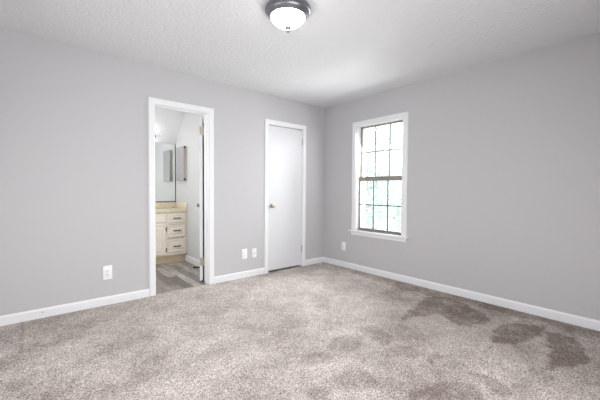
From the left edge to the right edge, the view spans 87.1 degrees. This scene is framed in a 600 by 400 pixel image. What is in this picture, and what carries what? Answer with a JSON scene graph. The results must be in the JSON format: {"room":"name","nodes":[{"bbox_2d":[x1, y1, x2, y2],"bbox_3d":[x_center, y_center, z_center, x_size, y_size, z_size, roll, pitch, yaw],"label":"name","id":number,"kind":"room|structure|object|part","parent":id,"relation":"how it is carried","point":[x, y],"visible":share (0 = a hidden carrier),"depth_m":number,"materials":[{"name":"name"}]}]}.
{"room":"empty bedroom","nodes":[
{"label":"empty bedroom","id":0,"kind":"room"},
{"bbox_2d":[0,28,324,315],"bbox_3d":[-1.226,-0.203,3.717,4.620,2.440,0.120,-1,2,-40],"label":"wall","id":1,"kind":"structure","parent":0,"point":[74,190],"depth_m":3.03,"materials":[{"name":"grey paint"}]},
{"bbox_2d":[0,289,149,325],"bbox_3d":[-2.228,0.996,2.816,1.653,0.083,0.016,-1,2,-40],"label":"baseboard","id":2,"kind":"structure","parent":1,"relation":"attached to","point":[24,316],"depth_m":2.91,"materials":[{"name":"white paint"}]},
{"bbox_2d":[103,265,111,279],"bbox_3d":[-1.888,0.713,3.099,0.079,0.138,0.011,-1,2,-40],"label":"wall outlet","id":3,"kind":"object","parent":1,"relation":"attached to","point":[107,270],"visible":1,"depth_m":3.09,"materials":[{"name":"white plastic"}]},
{"bbox_2d":[148,96,213,296],"bbox_3d":[-1.353,-0.035,3.607,0.733,2.109,0.140,-1,2,-40],"label":"door frame","id":4,"kind":"structure","parent":1,"relation":"attached to","point":[208,113],"depth_m":3.69,"materials":[{"name":"white paint"}]},
{"bbox_2d":[193,116,203,280],"bbox_3d":[-1.314,-0.020,4.136,0.203,2.015,0.580,0,2,-14],"label":"door","id":5,"kind":"structure","parent":4,"relation":"attached to","point":[201,122],"depth_m":3.88,"materials":[{"name":"white paint"}]},
{"bbox_2d":[214,268,264,283],"bbox_3d":[-0.764,0.968,4.064,0.732,0.083,0.013,-1,2,-40],"label":"baseboard","id":6,"kind":"structure","parent":1,"relation":"attached to","point":[228,277],"depth_m":4.04,"materials":[{"name":"white paint"}]},
{"bbox_2d":[242,249,246,258],"bbox_3d":[-0.719,0.699,4.095,0.077,0.130,0.010,-1,2,-40],"label":"wall outlet","id":7,"kind":"object","parent":1,"relation":"attached to","point":[244,251],"visible":1,"depth_m":4.09,"materials":[{"name":"white plastic"}]},
{"bbox_2d":[252,248,255,257],"bbox_3d":[-0.604,0.703,4.188,0.066,0.122,0.018,-1,2,-40],"label":"jack plate","id":8,"kind":"object","parent":1,"relation":"attached to","point":[253,249],"visible":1,"depth_m":4.18,"materials":[{"name":"white plastic"}]},
{"bbox_2d":[264,118,305,273],"bbox_3d":[-0.234,-0.054,4.557,0.744,2.105,0.136,-1,2,-40],"label":"door frame","id":9,"kind":"structure","parent":1,"relation":"attached to","point":[268,122],"depth_m":4.35,"materials":[{"name":"white paint"}]},
{"bbox_2d":[268,125,302,270],"bbox_3d":[-0.187,-0.024,4.512,0.604,1.999,0.101,-1,2,-40],"label":"door","id":10,"kind":"structure","parent":1,"relation":"in","point":[285,144],"depth_m":4.51,"materials":[{"name":"white paint"}]},
{"bbox_2d":[305,257,322,265],"bbox_3d":[0.228,0.950,4.909,0.394,0.083,0.013,-1,2,-40],"label":"baseboard","id":11,"kind":"structure","parent":1,"relation":"attached to","point":[320,259],"depth_m":4.90,"materials":[{"name":"white paint"}]},
{"bbox_2d":[155,107,184,143],"bbox_3d":[-2.215,-1.196,4.170,1.690,0.615,1.905,-1,2,-40],"label":"ceiling","id":12,"kind":"structure","parent":0,"point":[168,122],"depth_m":5.05,"materials":[{"name":"white paint"}]},
{"bbox_2d":[175,112,203,259],"bbox_3d":[-1.552,-0.261,4.754,0.050,2.490,1.885,-1,2,-40],"label":"wall","id":13,"kind":"structure","parent":0,"point":[187,191],"depth_m":4.85,"materials":[{"name":"white paint"}]},
{"bbox_2d":[155,202,174,207],"bbox_3d":[-2.587,0.089,4.976,1.202,0.090,0.020,-1,2,-40],"label":"backsplash","id":14,"kind":"structure","parent":13,"relation":"attached to","point":[157,204],"depth_m":5.25,"materials":[{"name":"beige stone"}]},
{"bbox_2d":[176,146,186,180],"bbox_3d":[-1.914,-0.583,5.094,0.050,0.542,0.351,-1,2,-40],"label":"medicine cabinet","id":15,"kind":"object","parent":13,"relation":"attached to","point":[181,152],"visible":1,"depth_m":5.02,"materials":[{"name":"beige"}]},
{"bbox_2d":[185,255,199,265],"bbox_3d":[-1.406,0.944,4.560,0.014,0.095,1.335,-1,2,-40],"label":"baseboard","id":16,"kind":"structure","parent":13,"relation":"attached to","point":[189,259],"depth_m":4.83,"materials":[{"name":"white paint"}]},
{"bbox_2d":[0,261,599,399],"bbox_3d":[-0.397,1.127,2.673,4.490,0.154,6.425,-1,2,-40],"label":"floor","id":17,"kind":"structure","parent":0,"point":[318,331],"depth_m":2.30,"materials":[{"name":"beige carpet"}]},
{"bbox_2d":[155,212,186,263],"bbox_3d":[-2.403,0.584,4.798,1.208,0.786,0.556,-1,2,-40],"label":"vanity cabinet","id":18,"kind":"object","parent":17,"relation":"on","point":[170,228],"visible":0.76,"depth_m":4.86,"materials":[{"name":"beige paint"}]},
{"bbox_3d":[-2.185,0.281,4.666,0.382,0.122,0.018,-1,2,-40],"label":"false drawer","id":19,"kind":"part","parent":18,"relation":"part of","materials":[{"name":"beige paint"}]},
{"bbox_3d":[-2.187,0.603,4.676,0.382,0.458,0.018,-1,2,-40],"label":"door","id":20,"kind":"part","parent":18,"relation":"part of","materials":[{"name":"beige paint"}]},
{"bbox_2d":[155,202,186,212],"bbox_3d":[-2.414,0.121,4.789,1.223,0.140,0.531,-1,2,-40],"label":"countertop","id":21,"kind":"structure","parent":18,"relation":"on","point":[160,207],"depth_m":5.07,"materials":[{"name":"beige stone"}]},
{"bbox_3d":[-1.917,0.479,4.901,0.268,0.187,0.018,-1,2,-40],"label":"drawer","id":22,"kind":"part","parent":18,"relation":"part of","materials":[{"name":"beige paint"}]},
{"bbox_3d":[-1.916,0.281,4.895,0.268,0.132,0.018,-1,2,-40],"label":"drawer","id":23,"kind":"part","parent":18,"relation":"part of","materials":[{"name":"beige paint"}]},
{"bbox_3d":[-1.919,0.705,4.908,0.268,0.200,0.018,-1,2,-40],"label":"drawer","id":24,"kind":"part","parent":18,"relation":"part of","materials":[{"name":"beige paint"}]},
{"bbox_2d":[0,0,599,107],"bbox_3d":[0.198,-1.411,1.917,4.490,0.100,4.640,-1,2,-40],"label":"ceiling","id":25,"kind":"structure","parent":0,"point":[345,50],"depth_m":2.65,"materials":[{"name":"white paint"}]},
{"bbox_2d":[265,0,310,32],"bbox_3d":[-0.086,-1.286,2.260,0.327,0.173,0.327,-1,2,-40],"label":"ceiling light","id":26,"kind":"object","parent":25,"relation":"attached to","point":[288,15],"visible":1,"depth_m":2.18,"materials":[{"name":"white glass"}]},
{"bbox_3d":[-0.086,-1.276,2.261,0.241,0.066,0.241,-1,2,-40],"label":"lamp shade","id":27,"kind":"part","parent":26,"relation":"part of","materials":[{"name":"white glass"}]},
{"bbox_2d":[362,122,400,227],"bbox_3d":[1.846,1.041,3.592,0.100,6.000,4.920,-1,2,-40],"label":"wall","id":28,"kind":"structure","parent":0,"point":[364,130],"depth_m":4.64,"materials":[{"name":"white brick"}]},
{"bbox_2d":[323,32,599,320],"bbox_3d":[1.892,-0.171,3.326,0.120,2.440,4.520,-1,2,-40],"label":"wall","id":29,"kind":"structure","parent":0,"point":[503,183],"depth_m":3.13,"materials":[{"name":"grey paint"}]},
{"bbox_2d":[342,242,345,250],"bbox_3d":[0.650,0.688,4.702,0.010,0.122,0.079,-1,2,-40],"label":"wall outlet","id":30,"kind":"object","parent":29,"relation":"attached to","point":[343,243],"visible":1,"depth_m":4.69,"materials":[{"name":"white plastic"}]},
{"bbox_2d":[348,111,408,241],"bbox_3d":[1.081,-0.295,4.262,0.187,1.616,0.942,-1,2,-40],"label":"window","id":31,"kind":"structure","parent":29,"relation":"in","point":[357,127],"depth_m":4.30,"materials":[{"name":"white paint"}]},
{"bbox_3d":[1.095,0.058,4.288,0.028,0.756,0.725,-1,2,-40],"label":"sash","id":32,"kind":"part","parent":31,"relation":"part of","materials":[{"name":"glass"}]},
{"bbox_3d":[1.124,-0.661,4.287,0.026,0.741,0.725,-1,2,-40],"label":"sash","id":33,"kind":"part","parent":31,"relation":"part of","materials":[{"name":"glass"}]},
{"bbox_2d":[323,257,599,330],"bbox_3d":[1.799,1.006,3.359,0.013,0.083,4.387,-1,2,-40],"label":"baseboard","id":34,"kind":"structure","parent":29,"relation":"attached to","point":[572,319],"depth_m":3.25,"materials":[{"name":"white paint"}]},
{"label":"outside","id":35,"kind":"structure","parent":0,"visible":0},
{"bbox_2d":[369,209,400,227],"bbox_3d":[13.577,3.249,36.094,59.700,0.200,90.000,-1,2,-40],"label":"ground","id":36,"kind":"structure","parent":35,"point":[378,209],"depth_m":44.55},
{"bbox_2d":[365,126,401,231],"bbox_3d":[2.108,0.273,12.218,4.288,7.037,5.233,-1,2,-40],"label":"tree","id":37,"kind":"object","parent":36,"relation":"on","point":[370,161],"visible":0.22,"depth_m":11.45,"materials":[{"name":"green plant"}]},
{"bbox_2d":[366,152,401,231],"bbox_3d":[4.905,0.398,15.840,4.970,6.608,4.739,0,2,0],"label":"tree","id":38,"kind":"object","parent":36,"relation":"on","point":[398,209],"visible":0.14,"depth_m":15.39,"materials":[{"name":"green plant"}]},
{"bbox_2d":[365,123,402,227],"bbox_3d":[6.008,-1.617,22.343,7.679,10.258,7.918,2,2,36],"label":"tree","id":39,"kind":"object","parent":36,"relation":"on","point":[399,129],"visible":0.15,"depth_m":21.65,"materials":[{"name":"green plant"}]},
{"bbox_3d":[-2.779,0.020,4.859,1.690,1.905,0.050,-1,2,-40],"label":"wall","id":40,"kind":"structure","parent":0,"visible":0},
{"bbox_2d":[155,143,175,201],"bbox_3d":[-2.567,-0.444,4.983,1.187,0.975,0.010,-1,2,-40],"label":"wall mirror","id":41,"kind":"object","parent":40,"relation":"attached to","point":[165,154],"visible":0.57,"depth_m":5.26,"materials":[{"name":"clear glass"}]}
]}

